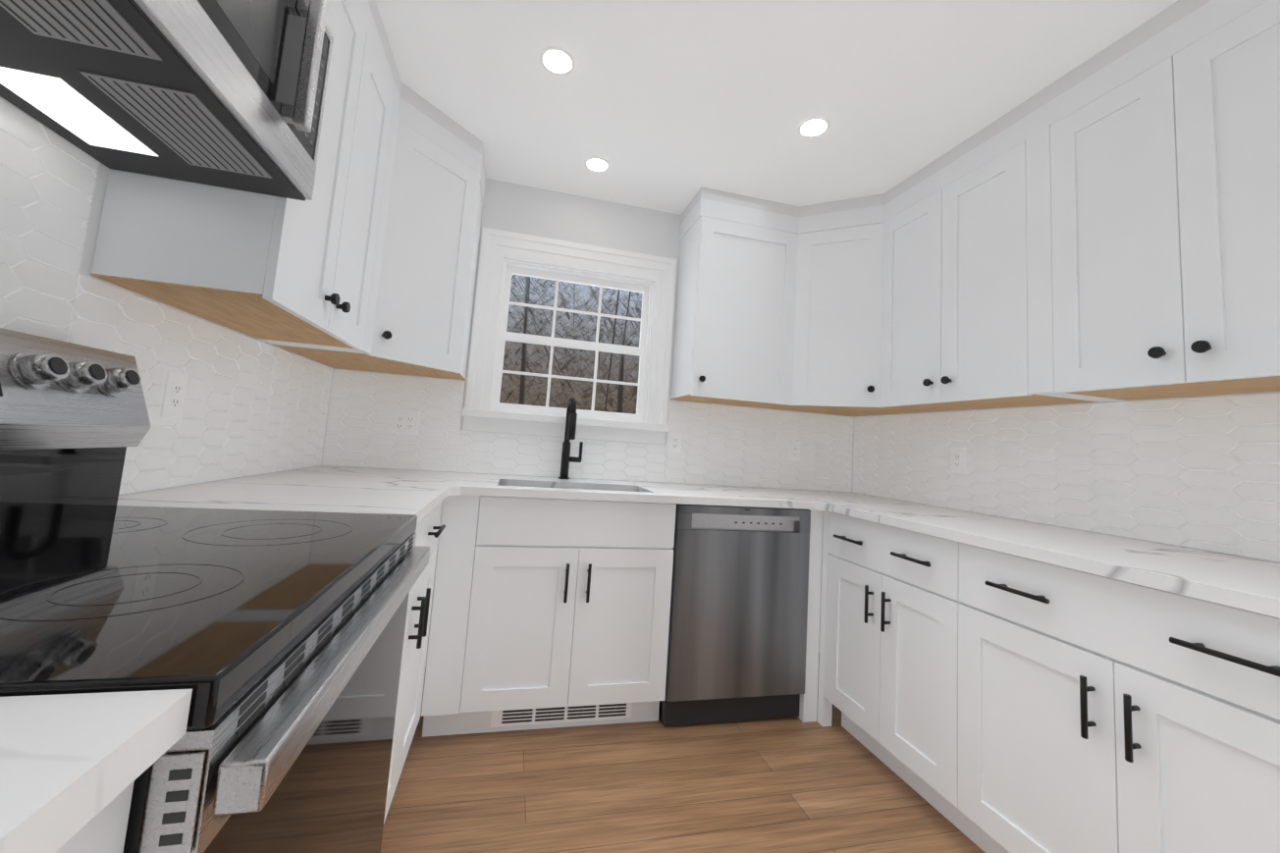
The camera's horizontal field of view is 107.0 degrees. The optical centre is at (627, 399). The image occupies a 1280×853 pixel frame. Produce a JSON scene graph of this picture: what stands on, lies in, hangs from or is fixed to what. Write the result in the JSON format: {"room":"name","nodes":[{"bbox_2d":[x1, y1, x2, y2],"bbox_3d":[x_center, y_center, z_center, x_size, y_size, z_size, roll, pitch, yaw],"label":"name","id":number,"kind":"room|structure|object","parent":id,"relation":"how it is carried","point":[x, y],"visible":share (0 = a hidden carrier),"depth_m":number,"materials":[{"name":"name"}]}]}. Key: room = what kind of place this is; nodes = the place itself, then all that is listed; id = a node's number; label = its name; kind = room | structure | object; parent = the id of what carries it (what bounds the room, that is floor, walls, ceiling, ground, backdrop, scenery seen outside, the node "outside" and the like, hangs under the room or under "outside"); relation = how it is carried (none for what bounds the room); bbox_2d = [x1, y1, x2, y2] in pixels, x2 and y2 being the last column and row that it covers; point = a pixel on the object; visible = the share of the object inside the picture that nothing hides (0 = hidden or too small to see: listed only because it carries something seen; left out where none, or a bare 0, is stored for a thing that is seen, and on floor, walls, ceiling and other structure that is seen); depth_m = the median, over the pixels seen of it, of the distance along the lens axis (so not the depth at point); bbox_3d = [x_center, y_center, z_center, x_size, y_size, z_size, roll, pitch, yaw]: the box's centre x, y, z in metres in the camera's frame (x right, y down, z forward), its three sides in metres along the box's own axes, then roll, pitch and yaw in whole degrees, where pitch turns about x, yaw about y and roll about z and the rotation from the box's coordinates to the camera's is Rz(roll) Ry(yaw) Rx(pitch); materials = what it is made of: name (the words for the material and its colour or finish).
{"room":"kitchen","nodes":[
{"label":"kitchen","id":0,"kind":"room"},
{"bbox_2d":[78,161,332,495],"bbox_3d":[-0.865,-0.192,-0.232,0.120,2.420,5.240,5,-6,-13],"label":"wall","id":1,"kind":"structure","parent":0,"point":[93,219],"depth_m":0.95,"materials":[{"name":"grey paint"}]},
{"bbox_2d":[0,96,332,494],"bbox_3d":[-0.998,-0.167,0.604,0.004,0.690,3.288,5,-6,-13],"label":"tiles","id":2,"kind":"structure","parent":1,"relation":"attached to","point":[251,406],"depth_m":1.12,"materials":[{"name":"white tile"}]},
{"bbox_2d":[160,371,188,418],"bbox_3d":[-1.142,-0.013,1.193,0.008,0.114,0.070,5,-6,-13],"label":"electrical outlet","id":3,"kind":"object","parent":2,"relation":"attached to","point":[174,395],"visible":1,"depth_m":1.19,"materials":[{"name":"white plastic"}]},
{"bbox_2d":[90,0,486,379],"bbox_3d":[-0.725,-0.751,0.978,0.597,1.062,2.797,5,-6,-13],"label":"upper cabinet","id":4,"kind":"object","parent":1,"relation":"attached to","point":[365,257],"visible":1,"depth_m":1.40,"materials":[{"name":"white paint"}]},
{"bbox_2d":[0,0,333,201],"bbox_3d":[-0.756,-0.671,0.672,0.410,0.397,0.726,5,-6,-13],"label":"over-the-range microwave","id":5,"kind":"object","parent":4,"relation":"attached to","point":[227,93],"visible":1,"depth_m":0.77,"materials":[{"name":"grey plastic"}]},
{"bbox_2d":[320,178,853,667],"bbox_3d":[-0.034,0.131,2.584,2.830,2.420,0.120,5,-6,-13],"label":"wall","id":6,"kind":"structure","parent":0,"point":[537,212],"depth_m":2.55,"materials":[{"name":"grey paint"}]},
{"bbox_2d":[461,227,676,444],"bbox_3d":[-0.281,-0.315,2.523,1.058,1.028,0.150,5,-6,-13],"label":"window","id":7,"kind":"structure","parent":6,"relation":"in","point":[498,248],"depth_m":2.50,"materials":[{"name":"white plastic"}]},
{"bbox_2d":[321,369,853,491],"bbox_3d":[-0.024,0.202,2.516,2.822,0.448,0.004,5,-6,-13],"label":"tiles","id":8,"kind":"structure","parent":6,"relation":"attached to","point":[732,446],"depth_m":2.47,"materials":[{"name":"white tile"}]},
{"bbox_2d":[390,409,419,435],"bbox_3d":[-1.066,0.107,2.263,0.116,0.118,0.008,5,-6,-13],"label":"electrical outlet","id":9,"kind":"object","parent":8,"relation":"attached to","point":[404,422],"visible":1,"depth_m":2.26,"materials":[{"name":"white plastic"}]},
{"bbox_2d":[668,431,681,453],"bbox_3d":[0.255,0.232,2.572,0.070,0.114,0.008,5,-6,-13],"label":"electrical outlet","id":10,"kind":"object","parent":8,"relation":"attached to","point":[674,442],"visible":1,"depth_m":2.57,"materials":[{"name":"white plastic"}]},
{"bbox_2d":[788,440,799,461],"bbox_3d":[0.964,0.297,2.739,0.070,0.114,0.008,5,-6,-13],"label":"electrical outlet","id":11,"kind":"object","parent":8,"relation":"attached to","point":[794,451],"visible":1,"depth_m":2.74,"materials":[{"name":"white plastic"}]},
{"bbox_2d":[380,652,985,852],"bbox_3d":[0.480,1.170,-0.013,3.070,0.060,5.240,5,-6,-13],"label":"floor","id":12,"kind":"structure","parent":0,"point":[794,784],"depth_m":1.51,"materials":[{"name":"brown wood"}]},
{"bbox_2d":[0,327,429,852],"bbox_3d":[-0.696,0.507,0.594,0.683,1.207,0.732,5,-6,-13],"label":"range","id":13,"kind":"object","parent":12,"relation":"on","point":[273,640],"visible":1,"depth_m":0.56,"materials":[{"name":"brushed stainless steel"},{"name":"black glass"},{"name":"dark grey plastic"}]},
{"bbox_2d":[54,501,445,852],"bbox_3d":[-0.700,0.663,0.478,0.634,0.875,2.326,5,-6,-13],"label":"base cabinet","id":14,"kind":"object","parent":12,"relation":"on","point":[103,830],"visible":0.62,"depth_m":1.29,"materials":[{"name":"white paint"}]},
{"bbox_2d":[0,465,1279,852],"bbox_3d":[0.305,0.329,1.061,2.826,0.030,2.958,5,-6,-13],"label":"countertop","id":15,"kind":"structure","parent":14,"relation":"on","point":[71,766],"depth_m":1.09,"materials":[{"name":"stone"}]},
{"bbox_2d":[558,397,583,479],"bbox_3d":[-0.261,0.189,2.303,0.107,0.401,0.216,5,-6,-13],"label":"faucet","id":16,"kind":"object","parent":15,"relation":"on","point":[570,426],"visible":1,"depth_m":2.35,"materials":[{"name":"black metal"}]},
{"bbox_2d":[421,494,823,737],"bbox_3d":[-0.003,0.866,2.125,1.567,0.875,0.634,5,-6,-13],"label":"base cabinet","id":17,"kind":"object","parent":12,"relation":"on","point":[550,613],"visible":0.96,"depth_m":1.78,"materials":[{"name":"white paint"}]},
{"bbox_2d":[658,503,810,726],"bbox_3d":[0.399,0.904,2.226,0.603,0.872,0.601,5,-6,-13],"label":"dishwasher","id":18,"kind":"object","parent":12,"relation":"on","point":[737,635],"visible":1,"depth_m":1.94,"materials":[{"name":"grey metal"}]},
{"bbox_2d":[817,510,1279,852],"bbox_3d":[1.353,0.858,1.040,0.634,0.875,2.166,5,-6,-13],"label":"base cabinet","id":19,"kind":"object","parent":12,"relation":"on","point":[986,700],"visible":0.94,"depth_m":1.17,"materials":[{"name":"white paint"}]},
{"bbox_2d":[375,0,1177,214],"bbox_3d":[0.650,-1.293,0.219,3.070,0.060,5.240,5,-6,-13],"label":"ceiling","id":20,"kind":"structure","parent":0,"point":[672,106],"depth_m":1.70,"materials":[{"name":"white paint"}]},
{"bbox_2d":[539,46,575,75],"bbox_3d":[-0.248,-1.187,1.661,0.124,0.004,0.124,5,-6,-13],"label":"recessed light","id":21,"kind":"object","parent":20,"relation":"in","point":[557,61],"visible":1,"depth_m":1.66,"materials":[{"name":"white plastic"}]},
{"bbox_2d":[584,157,610,172],"bbox_3d":[-0.147,-1.123,2.262,0.124,0.004,0.124,5,-6,-13],"label":"recessed light","id":22,"kind":"object","parent":20,"relation":"in","point":[597,164],"visible":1,"depth_m":2.26,"materials":[{"name":"white plastic"}]},
{"bbox_2d":[797,116,830,137],"bbox_3d":[0.747,-1.095,1.904,0.124,0.004,0.124,5,-6,-13],"label":"recessed light","id":23,"kind":"object","parent":20,"relation":"in","point":[814,127],"visible":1,"depth_m":1.90,"materials":[{"name":"white plastic"}]},
{"bbox_2d":[852,391,1279,563],"bbox_3d":[1.996,0.069,0.438,0.120,2.420,5.240,5,-6,-13],"label":"wall","id":24,"kind":"structure","parent":0,"point":[1067,404],"depth_m":1.71,"materials":[{"name":"grey paint"}]},
{"bbox_2d":[670,0,1279,416],"bbox_3d":[1.129,-0.571,1.541,1.168,1.062,2.547,5,-6,-13],"label":"upper cabinet","id":25,"kind":"object","parent":24,"relation":"attached to","point":[1102,226],"visible":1,"depth_m":1.58,"materials":[{"name":"white paint"}]},
{"bbox_2d":[853,392,1279,562],"bbox_3d":[1.732,0.202,1.235,0.004,0.448,3.288,5,-6,-13],"label":"tiles","id":26,"kind":"structure","parent":24,"relation":"attached to","point":[1200,473],"depth_m":1.62,"materials":[{"name":"white tile"}]},
{"bbox_2d":[951,447,965,473],"bbox_3d":[1.501,0.275,2.155,0.008,0.114,0.070,5,-6,-13],"label":"electrical outlet","id":27,"kind":"object","parent":26,"relation":"attached to","point":[958,459],"visible":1,"depth_m":2.15,"materials":[{"name":"white plastic"}]},
{"label":"outside","id":28,"kind":"structure","parent":0,"visible":0},
{"bbox_2d":[499,274,642,414],"bbox_3d":[-0.822,-0.350,6.506,15.000,8.000,0.020,5,-6,-13],"label":"window glass","id":29,"kind":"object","parent":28,"point":[518,389],"depth_m":6.54,"materials":[{"name":"brown printed photo image of bare trees and sky"}]}
]}

